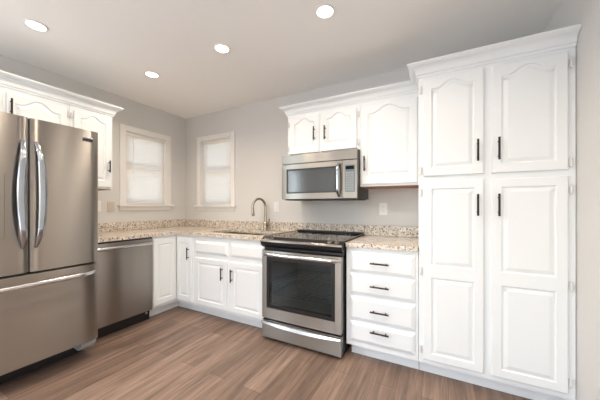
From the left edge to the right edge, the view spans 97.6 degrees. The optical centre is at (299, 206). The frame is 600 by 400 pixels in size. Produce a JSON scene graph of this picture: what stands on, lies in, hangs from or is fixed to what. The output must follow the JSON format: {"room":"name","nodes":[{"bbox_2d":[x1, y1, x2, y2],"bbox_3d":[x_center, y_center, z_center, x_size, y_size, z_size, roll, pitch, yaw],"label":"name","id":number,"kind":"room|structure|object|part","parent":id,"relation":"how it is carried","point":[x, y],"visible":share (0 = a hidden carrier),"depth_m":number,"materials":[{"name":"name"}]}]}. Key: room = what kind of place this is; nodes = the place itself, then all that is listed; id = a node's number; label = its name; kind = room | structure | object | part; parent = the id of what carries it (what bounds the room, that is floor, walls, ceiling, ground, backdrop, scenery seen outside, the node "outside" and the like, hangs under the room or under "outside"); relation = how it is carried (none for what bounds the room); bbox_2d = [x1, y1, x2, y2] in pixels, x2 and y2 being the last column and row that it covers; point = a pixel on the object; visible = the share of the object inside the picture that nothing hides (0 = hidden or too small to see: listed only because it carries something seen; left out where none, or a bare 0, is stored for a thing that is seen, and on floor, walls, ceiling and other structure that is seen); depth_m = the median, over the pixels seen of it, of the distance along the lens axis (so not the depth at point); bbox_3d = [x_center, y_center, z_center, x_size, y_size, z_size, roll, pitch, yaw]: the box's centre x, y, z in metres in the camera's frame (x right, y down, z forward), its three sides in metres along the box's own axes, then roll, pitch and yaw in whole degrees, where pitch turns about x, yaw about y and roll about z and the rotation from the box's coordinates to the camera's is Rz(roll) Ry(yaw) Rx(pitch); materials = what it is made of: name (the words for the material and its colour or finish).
{"room":"kitchen","nodes":[
{"label":"kitchen","id":0,"kind":"room"},
{"bbox_2d":[0,55,185,222],"bbox_3d":[-2.922,-0.045,1.715,0.140,2.500,5.280,0,0,28],"label":"wall","id":1,"kind":"structure","parent":0,"point":[135,114],"depth_m":3.16,"materials":[{"name":"white paint"}]},
{"bbox_2d":[0,86,69,125],"bbox_3d":[-2.423,-0.785,2.102,0.378,0.350,0.830,0,0,28],"label":"upper cabinet","id":2,"kind":"object","parent":1,"relation":"attached to","point":[12,101],"visible":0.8,"depth_m":2.18,"materials":[{"name":"white paint"}]},
{"bbox_3d":[-2.388,-0.756,1.862,0.020,0.258,0.382,0,0,28],"label":"door","id":3,"kind":"part","parent":2,"relation":"part of","materials":[{"name":"white paint"}]},
{"bbox_3d":[-2.255,-0.780,2.053,0.036,0.120,0.012,0,0,28],"label":"handle","id":4,"kind":"part","parent":2,"relation":"part of","materials":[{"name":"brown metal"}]},
{"bbox_2d":[0,70,123,116],"bbox_3d":[-2.327,-0.975,2.263,0.395,0.098,1.323,0,0,28],"label":"crown molding","id":5,"kind":"structure","parent":2,"relation":"attached to","point":[7,80],"depth_m":2.29,"materials":[{"name":"white paint"}]},
{"bbox_2d":[69,105,111,190],"bbox_3d":[-2.146,-0.564,2.628,0.378,0.793,0.356,0,0,28],"label":"upper cabinet","id":6,"kind":"object","parent":1,"relation":"attached to","point":[80,118],"visible":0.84,"depth_m":2.62,"materials":[{"name":"white paint"}]},
{"bbox_2d":[98,201,100,211],"bbox_3d":[-2.221,-0.001,2.880,0.014,0.120,0.074,0,0,28],"label":"light switch","id":7,"kind":"object","parent":1,"relation":"attached to","point":[99,202],"visible":0.27,"depth_m":2.90,"materials":[{"name":"white plastic"}]},
{"bbox_2d":[107,202,114,211],"bbox_3d":[-2.160,0.009,3.003,0.006,0.120,0.076,0,0,28],"label":"blank plate","id":8,"kind":"object","parent":1,"relation":"attached to","point":[110,205],"visible":1,"depth_m":3.00,"materials":[{"name":"beige plastic"}]},
{"bbox_2d":[98,219,184,232],"bbox_3d":[-2.042,0.240,3.211,0.019,0.099,1.528,0,0,28],"label":"backsplash","id":9,"kind":"structure","parent":1,"relation":"attached to","point":[118,226],"depth_m":3.26,"materials":[{"name":"stone"}]},
{"bbox_2d":[117,124,173,209],"bbox_3d":[-2.010,-0.458,3.403,0.200,1.019,0.708,0,0,28],"label":"window","id":10,"kind":"structure","parent":1,"relation":"in","point":[123,129],"depth_m":3.29,"materials":[{"name":"white paint"}]},
{"bbox_2d":[126,132,164,203],"bbox_3d":[-1.989,-0.457,3.391,0.050,0.869,0.508,0,0,28],"label":"window blind","id":11,"kind":"object","parent":10,"relation":"attached to","point":[144,155],"visible":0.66,"depth_m":3.38,"materials":[{"name":"white fabric"}]},
{"bbox_3d":[-1.993,-0.034,3.394,0.025,0.022,0.508,0,0,28],"label":"rail","id":12,"kind":"part","parent":11,"relation":"part of","materials":[{"name":"white paint"}]},
{"bbox_2d":[0,306,531,399],"bbox_3d":[-1.087,1.234,0.749,4.287,0.060,5.280,0,0,28],"label":"floor","id":13,"kind":"structure","parent":0,"point":[176,353],"depth_m":1.90,"materials":[{"name":"wood"}]},
{"bbox_2d":[0,111,97,383],"bbox_3d":[-2.155,0.302,1.938,0.950,1.796,0.809,0,0,28],"label":"refrigerator","id":14,"kind":"object","parent":13,"relation":"on","point":[49,170],"visible":1,"depth_m":1.82,"materials":[{"name":"grey metal"}]},
{"bbox_3d":[-1.926,-0.074,1.586,0.062,1.032,0.400,0,0,28],"label":"door","id":15,"kind":"part","parent":14,"relation":"part of","materials":[{"name":"silver metal"}]},
{"bbox_3d":[-1.801,-0.078,1.696,0.074,0.721,0.053,0,0,28],"label":"handle","id":16,"kind":"part","parent":14,"relation":"part of","materials":[{"name":"silver metal"}]},
{"bbox_3d":[-1.755,-0.078,1.782,0.074,0.721,0.053,0,0,28],"label":"handle","id":17,"kind":"part","parent":14,"relation":"part of","materials":[{"name":"silver metal"}]},
{"bbox_3d":[-1.775,0.516,1.736,0.090,0.034,0.769,0,0,28],"label":"handle","id":18,"kind":"part","parent":14,"relation":"part of","materials":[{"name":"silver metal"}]},
{"bbox_3d":[-1.831,0.757,1.767,0.062,0.601,0.809,0,0,28],"label":"freezer drawer","id":19,"kind":"part","parent":14,"relation":"part of","materials":[{"name":"silver metal"}]},
{"bbox_3d":[-1.736,-0.074,1.948,0.062,1.032,0.400,0,0,28],"label":"door","id":20,"kind":"part","parent":14,"relation":"part of","materials":[{"name":"silver metal"}]},
{"bbox_2d":[95,237,152,338],"bbox_3d":[-1.943,0.764,2.643,0.667,0.872,0.606,0,0,28],"label":"dishwasher","id":21,"kind":"object","parent":13,"relation":"on","point":[125,267],"visible":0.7,"depth_m":2.53,"materials":[{"name":"silver metal"}]},
{"bbox_3d":[-1.764,1.149,2.549,0.032,0.104,0.602,0,0,28],"label":"kick plate","id":22,"kind":"part","parent":21,"relation":"part of","materials":[{"name":"black metal"}]},
{"bbox_3d":[-1.673,0.387,2.503,0.058,0.030,0.577,0,0,28],"label":"handle","id":23,"kind":"part","parent":21,"relation":"part of","materials":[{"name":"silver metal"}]},
{"bbox_2d":[149,234,200,316],"bbox_3d":[-1.503,0.765,3.275,0.914,0.879,0.914,0,0,28],"label":"base cabinet","id":24,"kind":"object","parent":13,"relation":"on","point":[173,255],"visible":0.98,"depth_m":2.95,"materials":[{"name":"white paint"}]},
{"bbox_3d":[-1.505,0.714,2.925,0.020,0.722,0.270,0,0,28],"label":"door","id":25,"kind":"part","parent":24,"relation":"part of","materials":[{"name":"white paint"}]},
{"bbox_3d":[-1.311,0.714,2.992,0.252,0.722,0.020,0,0,28],"label":"door","id":26,"kind":"part","parent":24,"relation":"part of","materials":[{"name":"white paint"}]},
{"bbox_2d":[98,219,364,242],"bbox_3d":[-0.876,0.258,2.598,2.654,0.134,1.528,0,0,28],"label":"countertop","id":27,"kind":"structure","parent":24,"relation":"on","point":[116,231],"depth_m":3.06,"materials":[{"name":"beige stone"}]},
{"bbox_2d":[227,232,263,234],"bbox_3d":[-0.631,0.420,2.958,0.731,0.190,0.405,0,0,28],"label":"double sink","id":28,"kind":"object","parent":27,"relation":"in","point":[227,232],"visible":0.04,"depth_m":3.19,"materials":[{"name":"grey metal"}]},
{"bbox_3d":[-0.789,0.420,3.042,0.373,0.190,0.405,0,0,28],"label":"bowl","id":29,"kind":"part","parent":28,"relation":"part of","materials":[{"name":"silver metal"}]},
{"bbox_2d":[251,198,269,230],"bbox_3d":[-0.464,0.096,3.079,0.220,0.388,0.118,0,0,-17],"label":"kitchen faucet","id":30,"kind":"object","parent":27,"relation":"on","point":[266,224],"visible":1,"depth_m":3.10,"materials":[{"name":"silver metal"}]},
{"bbox_3d":[-0.477,0.043,3.068,0.205,0.283,0.030,0,0,-41],"label":"spout","id":31,"kind":"part","parent":30,"relation":"part of","materials":[{"name":"silver metal"}]},
{"bbox_2d":[195,236,264,327],"bbox_3d":[-0.611,0.765,2.946,0.966,0.879,0.664,0,0,28],"label":"base cabinet","id":32,"kind":"object","parent":13,"relation":"on","point":[228,271],"visible":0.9,"depth_m":2.69,"materials":[{"name":"white paint"}]},
{"bbox_3d":[-0.949,0.820,2.801,0.464,0.510,0.020,0,0,28],"label":"door","id":33,"kind":"part","parent":32,"relation":"part of","materials":[{"name":"white paint"}]},
{"bbox_3d":[-0.949,0.449,2.801,0.464,0.132,0.020,0,0,28],"label":"false drawer","id":34,"kind":"part","parent":32,"relation":"part of","materials":[{"name":"white paint"}]},
{"bbox_3d":[-0.519,0.820,2.575,0.413,0.510,0.020,0,0,28],"label":"door","id":35,"kind":"part","parent":32,"relation":"part of","materials":[{"name":"white paint"}]},
{"bbox_3d":[-0.519,0.449,2.575,0.413,0.132,0.020,0,0,28],"label":"false drawer","id":36,"kind":"part","parent":32,"relation":"part of","materials":[{"name":"white paint"}]},
{"bbox_2d":[260,229,363,357],"bbox_3d":[0.128,0.726,2.488,0.774,0.953,0.739,0,0,28],"label":"electric range","id":37,"kind":"object","parent":13,"relation":"on","point":[304,272],"visible":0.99,"depth_m":2.29,"materials":[{"name":"silver metal"}]},
{"bbox_3d":[-0.022,1.054,2.200,0.748,0.056,0.037,0,0,28],"label":"drawer pull","id":38,"kind":"part","parent":37,"relation":"part of","materials":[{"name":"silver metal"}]},
{"bbox_3d":[-0.018,0.309,2.211,0.774,0.018,0.016,0,0,28],"label":"fascia trim","id":39,"kind":"part","parent":37,"relation":"part of","materials":[{"name":"silver metal"}]},
{"bbox_3d":[-0.003,1.103,2.237,0.752,0.156,0.043,0,0,28],"label":"storage drawer","id":40,"kind":"part","parent":37,"relation":"part of","materials":[{"name":"silver metal"}]},
{"bbox_2d":[262,249,342,334],"bbox_3d":[0.112,0.704,2.454,0.758,0.608,0.665,0,0,28],"label":"oven","id":41,"kind":"object","parent":37,"relation":"in","point":[302,289],"depth_m":2.36,"materials":[{"name":"silver metal"}]},
{"bbox_2d":[268,231,363,241],"bbox_3d":[0.152,0.283,2.534,0.772,0.012,0.634,0,0,28],"label":"cooktop","id":42,"kind":"object","parent":37,"relation":"in","point":[312,236],"depth_m":2.49,"materials":[{"name":"black glass"}]},
{"bbox_3d":[0.303,0.270,2.767,0.717,0.019,0.066,0,0,28],"label":"vent trim","id":43,"kind":"part","parent":37,"relation":"part of","materials":[{"name":"black plastic"}]},
{"bbox_2d":[347,247,418,368],"bbox_3d":[0.736,0.765,2.237,0.527,0.879,0.664,0,0,28],"label":"base cabinet","id":44,"kind":"object","parent":13,"relation":"on","point":[383,285],"visible":0.98,"depth_m":1.97,"materials":[{"name":"white paint"}]},
{"bbox_3d":[0.591,0.953,1.958,0.135,0.012,0.036,0,0,28],"label":"handle","id":45,"kind":"part","parent":44,"relation":"part of","materials":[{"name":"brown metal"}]},
{"bbox_3d":[0.591,0.799,1.958,0.135,0.012,0.036,0,0,28],"label":"handle","id":46,"kind":"part","parent":44,"relation":"part of","materials":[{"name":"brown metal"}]},
{"bbox_3d":[0.591,0.609,1.958,0.135,0.012,0.036,0,0,28],"label":"handle","id":47,"kind":"part","parent":44,"relation":"part of","materials":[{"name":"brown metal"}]},
{"bbox_3d":[0.591,0.433,1.958,0.135,0.012,0.036,0,0,28],"label":"handle","id":48,"kind":"part","parent":44,"relation":"part of","materials":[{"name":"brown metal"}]},
{"bbox_2d":[346,225,418,251],"bbox_3d":[0.743,0.258,2.251,0.528,0.134,0.633,0,0,28],"label":"countertop","id":49,"kind":"structure","parent":44,"relation":"on","point":[397,238],"depth_m":2.29,"materials":[{"name":"beige stone"}]},
{"bbox_3d":[0.609,0.985,1.981,0.475,0.153,0.020,0,0,28],"label":"drawer","id":50,"kind":"part","parent":44,"relation":"part of","materials":[{"name":"white paint"}]},
{"bbox_3d":[0.609,0.801,1.981,0.475,0.182,0.020,0,0,28],"label":"drawer","id":51,"kind":"part","parent":44,"relation":"part of","materials":[{"name":"white paint"}]},
{"bbox_3d":[0.609,0.611,1.981,0.475,0.158,0.020,0,0,28],"label":"drawer","id":52,"kind":"part","parent":44,"relation":"part of","materials":[{"name":"white paint"}]},
{"bbox_3d":[0.609,0.435,1.981,0.475,0.158,0.020,0,0,28],"label":"drawer","id":53,"kind":"part","parent":44,"relation":"part of","materials":[{"name":"white paint"}]},
{"bbox_2d":[407,23,581,399],"bbox_3d":[1.298,0.105,1.933,0.884,2.198,0.678,0,0,28],"label":"pantry cabinet","id":54,"kind":"object","parent":13,"relation":"on","point":[497,121],"visible":1,"depth_m":1.64,"materials":[{"name":"white paint"}]},
{"bbox_3d":[1.022,-0.545,1.764,0.349,0.676,0.020,0,0,28],"label":"door","id":55,"kind":"part","parent":54,"relation":"part of","materials":[{"name":"white paint"}]},
{"bbox_3d":[1.022,0.449,1.764,0.349,1.241,0.020,0,0,28],"label":"door","id":56,"kind":"part","parent":54,"relation":"part of","materials":[{"name":"white paint"}]},
{"bbox_3d":[1.133,-0.356,1.673,0.012,0.138,0.036,0,0,28],"label":"handle","id":57,"kind":"part","parent":54,"relation":"part of","materials":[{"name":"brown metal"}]},
{"bbox_3d":[1.133,-0.007,1.673,0.012,0.138,0.036,0,0,28],"label":"handle","id":58,"kind":"part","parent":54,"relation":"part of","materials":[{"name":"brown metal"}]},
{"bbox_3d":[1.206,-0.950,1.759,0.884,0.088,0.284,0,0,28],"label":"crown molding","id":59,"kind":"part","parent":54,"relation":"part of","materials":[{"name":"white paint"}]},
{"bbox_3d":[1.229,-0.356,1.623,0.012,0.138,0.036,0,0,28],"label":"handle","id":60,"kind":"part","parent":54,"relation":"part of","materials":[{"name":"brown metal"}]},
{"bbox_3d":[1.229,-0.007,1.623,0.012,0.138,0.036,0,0,28],"label":"handle","id":61,"kind":"part","parent":54,"relation":"part of","materials":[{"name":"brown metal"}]},
{"bbox_3d":[1.369,-0.545,1.581,0.357,0.676,0.020,0,0,28],"label":"door","id":62,"kind":"part","parent":54,"relation":"part of","materials":[{"name":"white paint"}]},
{"bbox_3d":[1.369,0.449,1.581,0.357,1.241,0.020,0,0,28],"label":"door","id":63,"kind":"part","parent":54,"relation":"part of","materials":[{"name":"white paint"}]},
{"bbox_2d":[0,0,562,118],"bbox_3d":[-1.087,-1.325,0.749,4.287,0.060,5.280,0,0,28],"label":"ceiling","id":64,"kind":"structure","parent":0,"point":[279,48],"depth_m":2.06,"materials":[{"name":"white paint"}]},
{"bbox_2d":[22,19,48,31],"bbox_3d":[-1.891,-1.291,1.882,0.136,0.008,0.136,0,0,28],"label":"recessed light","id":65,"kind":"object","parent":64,"relation":"in","point":[35,25],"visible":1,"depth_m":1.88,"materials":[{"name":"white paint"}]},
{"bbox_2d":[144,71,159,77],"bbox_3d":[-1.456,-1.291,2.583,0.136,0.008,0.136,0,0,28],"label":"recessed light","id":66,"kind":"object","parent":64,"relation":"in","point":[151,74],"visible":1,"depth_m":2.58,"materials":[{"name":"white paint"}]},
{"bbox_2d":[213,43,230,53],"bbox_3d":[-0.640,-1.291,2.157,0.136,0.008,0.136,0,0,28],"label":"recessed light","id":67,"kind":"object","parent":64,"relation":"in","point":[220,48],"visible":1,"depth_m":2.15,"materials":[{"name":"white paint"}]},
{"bbox_2d":[315,4,334,18],"bbox_3d":[0.166,-1.291,1.747,0.136,0.008,0.136,0,0,28],"label":"recessed light","id":68,"kind":"object","parent":64,"relation":"in","point":[323,11],"visible":1,"depth_m":1.74,"materials":[{"name":"white paint"}]},
{"bbox_2d":[186,68,418,235],"bbox_3d":[0.110,-0.045,3.023,4.007,2.500,0.140,0,0,28],"label":"wall","id":69,"kind":"structure","parent":0,"point":[260,128],"depth_m":3.18,"materials":[{"name":"white paint"}]},
{"bbox_2d":[194,131,235,210],"bbox_3d":[-1.137,-0.461,3.657,0.742,1.044,0.200,0,0,28],"label":"window","id":70,"kind":"structure","parent":69,"relation":"in","point":[200,140],"depth_m":3.63,"materials":[{"name":"white paint"}]},
{"bbox_2d":[202,138,230,204],"bbox_3d":[-1.148,-0.460,3.635,0.542,0.894,0.050,0,0,28],"label":"window blind","id":71,"kind":"object","parent":70,"relation":"attached to","point":[217,161],"visible":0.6,"depth_m":3.64,"materials":[{"name":"white fabric"}]},
{"bbox_3d":[-1.151,-0.451,3.629,0.364,0.840,0.002,0,0,28],"label":"ladder cord","id":72,"kind":"part","parent":71,"relation":"part of","materials":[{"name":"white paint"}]},
{"bbox_2d":[185,219,364,234],"bbox_3d":[-0.516,0.240,3.260,2.634,0.099,0.020,0,0,28],"label":"backsplash","id":73,"kind":"structure","parent":69,"relation":"attached to","point":[280,226],"depth_m":3.12,"materials":[{"name":"stone"}]},
{"bbox_2d":[274,202,278,211],"bbox_3d":[-0.284,0.011,3.144,0.074,0.120,0.014,0,0,28],"label":"light switch","id":74,"kind":"object","parent":69,"relation":"attached to","point":[276,204],"visible":1,"depth_m":3.14,"materials":[{"name":"white plastic"}]},
{"bbox_2d":[288,103,359,155],"bbox_3d":[0.269,-0.733,2.645,0.748,0.455,0.378,0,0,28],"label":"upper cabinet","id":75,"kind":"object","parent":69,"relation":"attached to","point":[337,128],"visible":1,"depth_m":2.49,"materials":[{"name":"white paint"}]},
{"bbox_3d":[0.041,-0.703,2.603,0.324,0.366,0.020,0,0,28],"label":"door","id":76,"kind":"part","parent":75,"relation":"part of","materials":[{"name":"white paint"}]},
{"bbox_3d":[0.232,-0.693,2.471,0.012,0.130,0.036,0,0,28],"label":"handle","id":77,"kind":"part","parent":75,"relation":"part of","materials":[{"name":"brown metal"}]},
{"bbox_2d":[282,149,367,200],"bbox_3d":[0.238,-0.280,2.610,0.766,0.446,0.464,0,0,28],"label":"microwave","id":78,"kind":"object","parent":75,"relation":"attached to","point":[331,175],"visible":1,"depth_m":2.44,"materials":[{"name":"silver metal"}]},
{"bbox_3d":[0.102,-0.238,2.501,0.627,0.338,0.032,0,0,28],"label":"door","id":79,"kind":"part","parent":78,"relation":"part of","materials":[{"name":"silver metal"}]},
{"bbox_3d":[0.164,-0.457,2.469,0.766,0.086,0.030,0,0,28],"label":"vent panel","id":80,"kind":"part","parent":78,"relation":"part of","materials":[{"name":"silver metal"}]},
{"bbox_3d":[0.255,-0.062,2.642,0.726,0.010,0.340,0,0,28],"label":"underside panel","id":81,"kind":"part","parent":78,"relation":"part of","materials":[{"name":"black plastic"}]},
{"bbox_3d":[0.338,-0.235,2.330,0.028,0.308,0.062,0,0,28],"label":"handle","id":82,"kind":"part","parent":78,"relation":"part of","materials":[{"name":"silver metal"}]},
{"bbox_3d":[0.443,-0.238,2.321,0.135,0.338,0.032,0,0,28],"label":"control panel","id":83,"kind":"part","parent":78,"relation":"part of","materials":[{"name":"silver metal"}]},
{"bbox_3d":[0.356,-0.703,2.437,0.348,0.366,0.020,0,0,28],"label":"door","id":84,"kind":"part","parent":75,"relation":"part of","materials":[{"name":"white paint"}]},
{"bbox_2d":[279,80,418,115],"bbox_3d":[0.453,-0.965,2.540,1.309,0.083,0.388,0,0,28],"label":"crown molding","id":85,"kind":"structure","parent":75,"relation":"attached to","point":[405,87],"depth_m":2.35,"materials":[{"name":"white paint"}]},
{"bbox_2d":[379,203,386,214],"bbox_3d":[0.814,0.029,2.568,0.076,0.120,0.008,0,0,28],"label":"wall outlet","id":86,"kind":"object","parent":69,"relation":"attached to","point":[382,206],"visible":1,"depth_m":2.57,"materials":[{"name":"white plastic"}]},
{"bbox_2d":[360,92,418,188],"bbox_3d":[0.819,-0.564,2.355,0.491,0.793,0.378,0,0,28],"label":"upper cabinet","id":87,"kind":"object","parent":69,"relation":"attached to","point":[389,127],"visible":0.98,"depth_m":2.22,"materials":[{"name":"white paint"}]},
{"bbox_3d":[0.563,-0.370,2.297,0.012,0.130,0.036,0,0,28],"label":"handle","id":88,"kind":"part","parent":87,"relation":"part of","materials":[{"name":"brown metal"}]},
{"bbox_3d":[0.843,-0.171,2.385,0.477,0.006,0.298,0,0,28],"label":"panel","id":89,"kind":"part","parent":87,"relation":"part of","materials":[{"name":"brown wood"}]},
{"bbox_2d":[365,225,418,237],"bbox_3d":[0.886,0.240,2.522,0.528,0.099,0.020,0,0,28],"label":"backsplash","id":90,"kind":"structure","parent":69,"relation":"attached to","point":[378,230],"depth_m":2.51,"materials":[{"name":"stone"}]},
{"bbox_2d":[544,0,599,399],"bbox_3d":[0.748,-0.045,-0.217,0.140,2.500,5.280,0,0,28],"label":"wall","id":91,"kind":"structure","parent":0,"point":[569,12],"depth_m":1.39,"materials":[{"name":"white paint"}]}
]}

